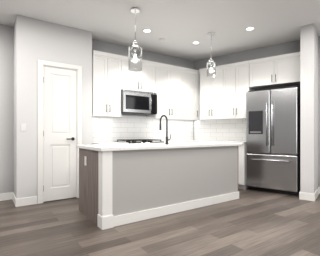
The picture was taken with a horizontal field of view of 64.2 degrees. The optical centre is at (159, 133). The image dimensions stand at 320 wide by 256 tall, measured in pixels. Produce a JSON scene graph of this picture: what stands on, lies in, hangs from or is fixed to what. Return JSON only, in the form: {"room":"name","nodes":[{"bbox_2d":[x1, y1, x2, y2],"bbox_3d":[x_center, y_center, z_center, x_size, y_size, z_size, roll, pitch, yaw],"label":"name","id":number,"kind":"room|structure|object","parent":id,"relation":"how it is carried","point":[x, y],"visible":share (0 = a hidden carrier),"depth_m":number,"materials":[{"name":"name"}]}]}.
{"room":"kitchen","nodes":[
{"label":"kitchen","id":0,"kind":"room"},
{"bbox_2d":[0,24,12,193],"bbox_3d":[-4.037,-0.340,3.154,5.944,2.840,0.120,0,0,-35],"label":"wall","id":1,"kind":"structure","parent":0,"point":[6,108],"depth_m":4.15,"materials":[{"name":"grey paint"}]},
{"bbox_2d":[0,192,36,206],"bbox_3d":[-3.760,1.022,2.946,5.924,0.115,0.538,0,0,-35],"label":"baseboard","id":2,"kind":"structure","parent":1,"relation":"attached to","point":[20,201],"depth_m":3.88,"materials":[{"name":"white wood"}]},
{"bbox_2d":[13,19,15,195],"bbox_3d":[-2.259,-0.340,4.059,0.100,2.840,0.413,0,0,-35],"label":"wall","id":3,"kind":"structure","parent":0,"point":[14,109],"depth_m":4.03,"materials":[{"name":"grey paint"}]},
{"bbox_2d":[16,15,91,203],"bbox_3d":[-1.681,-0.340,4.141,1.144,2.840,0.110,0,0,-35],"label":"wall","id":4,"kind":"structure","parent":0,"point":[36,39],"depth_m":3.91,"materials":[{"name":"grey paint"}]},
{"bbox_2d":[21,123,25,130],"bbox_3d":[-2.043,-0.092,3.818,0.070,0.115,0.008,0,0,-35],"label":"light switch","id":5,"kind":"object","parent":4,"relation":"attached to","point":[23,126],"visible":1,"depth_m":3.81,"materials":[{"name":"white plastic"}]},
{"bbox_2d":[43,66,76,201],"bbox_3d":[-1.612,0.006,4.122,0.527,2.123,0.093,0,0,-35],"label":"pantry door","id":6,"kind":"structure","parent":4,"relation":"in","point":[59,133],"depth_m":4.13,"materials":[{"name":"white wood"}]},
{"bbox_2d":[38,59,81,203],"bbox_3d":[-1.633,-0.030,4.163,0.684,2.220,0.128,0,0,-35],"label":"door frame","id":7,"kind":"structure","parent":4,"relation":"attached to","point":[77,68],"depth_m":3.95,"materials":[{"name":"white wood"}]},
{"bbox_2d":[92,39,193,140],"bbox_3d":[-0.349,-0.340,5.460,2.747,2.840,0.120,0,0,-35],"label":"wall","id":8,"kind":"structure","parent":0,"point":[106,47],"depth_m":5.40,"materials":[{"name":"grey paint"}]},
{"bbox_2d":[92,115,192,141],"bbox_3d":[-0.271,-0.100,5.440,2.621,0.520,0.002,0,0,-35],"label":"backsplash","id":9,"kind":"structure","parent":8,"relation":"attached to","point":[108,129],"depth_m":5.30,"materials":[{"name":"tile"}]},
{"bbox_2d":[92,50,199,119],"bbox_3d":[-0.168,-0.875,5.289,2.617,1.130,0.363,0,0,-35],"label":"upper cabinet","id":10,"kind":"object","parent":8,"relation":"attached to","point":[176,89],"visible":0.96,"depth_m":5.07,"materials":[{"name":"white wood"}]},
{"bbox_2d":[121,89,156,114],"bbox_3d":[-0.466,-0.600,5.036,0.754,0.430,0.440,0,0,-35],"label":"microwave","id":11,"kind":"object","parent":10,"relation":"attached to","point":[133,102],"visible":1,"depth_m":4.87,"materials":[{"name":"silver metal"}]},
{"bbox_2d":[0,188,319,255],"bbox_3d":[1.346,1.120,2.450,14.000,0.080,11.500,0,0,-35],"label":"floor","id":12,"kind":"structure","parent":0,"point":[248,222],"depth_m":2.81,"materials":[{"name":"brown wood"}]},
{"bbox_2d":[92,142,128,143],"bbox_3d":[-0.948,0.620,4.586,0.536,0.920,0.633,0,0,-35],"label":"countertop","id":13,"kind":"structure","parent":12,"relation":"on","point":[110,143],"depth_m":4.47,"materials":[{"name":"white stone"}]},
{"bbox_2d":[114,139,164,142],"bbox_3d":[-0.379,0.599,4.910,0.762,0.962,0.691,0,0,-35],"label":"range","id":14,"kind":"object","parent":12,"relation":"on","point":[142,140],"visible":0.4,"depth_m":4.89,"materials":[{"name":"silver metal"}]},
{"bbox_2d":[79,146,238,229],"bbox_3d":[0.091,0.641,3.904,2.410,0.879,0.888,0,0,-35],"label":"kitchen island","id":15,"kind":"object","parent":12,"relation":"on","point":[121,184],"depth_m":3.33,"materials":[{"name":"grey paint"}]},
{"bbox_2d":[76,142,241,149],"bbox_3d":[0.083,0.180,3.917,2.450,0.040,0.940,0,0,-35],"label":"island countertop","id":16,"kind":"structure","parent":15,"relation":"on","point":[131,146],"depth_m":3.43,"materials":[{"name":"white stone"}]},
{"bbox_2d":[159,115,170,143],"bbox_3d":[0.080,-0.062,3.871,0.108,0.442,0.213,0,0,-35],"label":"faucet","id":17,"kind":"object","parent":16,"relation":"on","point":[165,116],"visible":1,"depth_m":3.78,"materials":[{"name":"black metal"}]},
{"bbox_2d":[163,140,215,142],"bbox_3d":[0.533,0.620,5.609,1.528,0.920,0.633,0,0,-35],"label":"countertop","id":18,"kind":"structure","parent":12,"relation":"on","point":[188,140],"depth_m":5.83,"materials":[{"name":"white stone"}]},
{"bbox_2d":[198,141,247,189],"bbox_3d":[1.377,0.620,5.362,0.976,0.920,0.633,0,0,37],"label":"base cabinet","id":19,"kind":"object","parent":12,"relation":"on","point":[242,152],"visible":0.17,"depth_m":4.89,"materials":[{"name":"white wood"}]},
{"bbox_2d":[246,86,299,195],"bbox_3d":[2.201,0.130,4.884,0.882,1.900,0.837,0,0,37],"label":"fridge","id":20,"kind":"object","parent":12,"relation":"on","point":[273,140],"visible":1,"depth_m":4.56,"materials":[{"name":"silver metal"}]},
{"bbox_2d":[0,0,319,60],"bbox_3d":[1.346,-1.810,2.450,14.000,0.100,11.500,0,0,-35],"label":"ceiling","id":21,"kind":"structure","parent":0,"point":[179,26],"depth_m":3.97,"materials":[{"name":"white paint"}]},
{"bbox_2d":[128,7,141,70],"bbox_3d":[-0.352,-1.332,3.616,0.200,0.854,0.200,0,0,-35],"label":"pendant light","id":22,"kind":"object","parent":21,"relation":"hanging from","point":[134,46],"visible":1,"depth_m":3.59,"materials":[{"name":"clear glass"}]},
{"bbox_2d":[207,32,215,76],"bbox_3d":[0.900,-1.385,4.481,0.160,0.750,0.160,0,0,-35],"label":"pendant light","id":23,"kind":"object","parent":21,"relation":"hanging from","point":[211,62],"visible":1,"depth_m":4.45,"materials":[{"name":"clear glass"}]},
{"bbox_2d":[194,36,319,186],"bbox_3d":[2.730,-0.340,4.951,4.650,2.840,0.350,0,0,37],"label":"wall","id":24,"kind":"structure","parent":0,"point":[274,50],"depth_m":5.21,"materials":[{"name":"grey paint"}]},
{"bbox_2d":[194,118,245,140],"bbox_3d":[1.394,-0.100,5.749,1.418,0.520,0.002,0,0,38],"label":"backsplash","id":25,"kind":"structure","parent":24,"relation":"attached to","point":[233,129],"depth_m":5.75,"materials":[{"name":"tile"}]},
{"bbox_2d":[199,61,253,119],"bbox_3d":[1.418,-0.875,5.501,1.096,1.130,0.363,0,0,37],"label":"upper cabinet","id":26,"kind":"object","parent":24,"relation":"attached to","point":[225,89],"visible":0.85,"depth_m":5.35,"materials":[{"name":"white wood"}]},
{"bbox_2d":[249,52,299,88],"bbox_3d":[2.222,-1.180,4.887,0.920,0.520,0.363,0,0,37],"label":"upper cabinet","id":27,"kind":"object","parent":24,"relation":"attached to","point":[276,71],"visible":0.94,"depth_m":4.77,"materials":[{"name":"white wood"}]},
{"bbox_2d":[300,23,318,193],"bbox_3d":[2.591,-0.340,4.405,0.190,2.840,0.684,0,0,37],"label":"wall","id":28,"kind":"structure","parent":0,"point":[309,109],"depth_m":4.15,"materials":[{"name":"grey paint"}]},
{"bbox_2d":[299,187,319,200],"bbox_3d":[3.379,1.022,3.794,2.215,0.115,0.699,0,0,37],"label":"baseboard","id":29,"kind":"structure","parent":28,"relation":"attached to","point":[308,196],"depth_m":4.13,"materials":[{"name":"white wood"}]}
]}

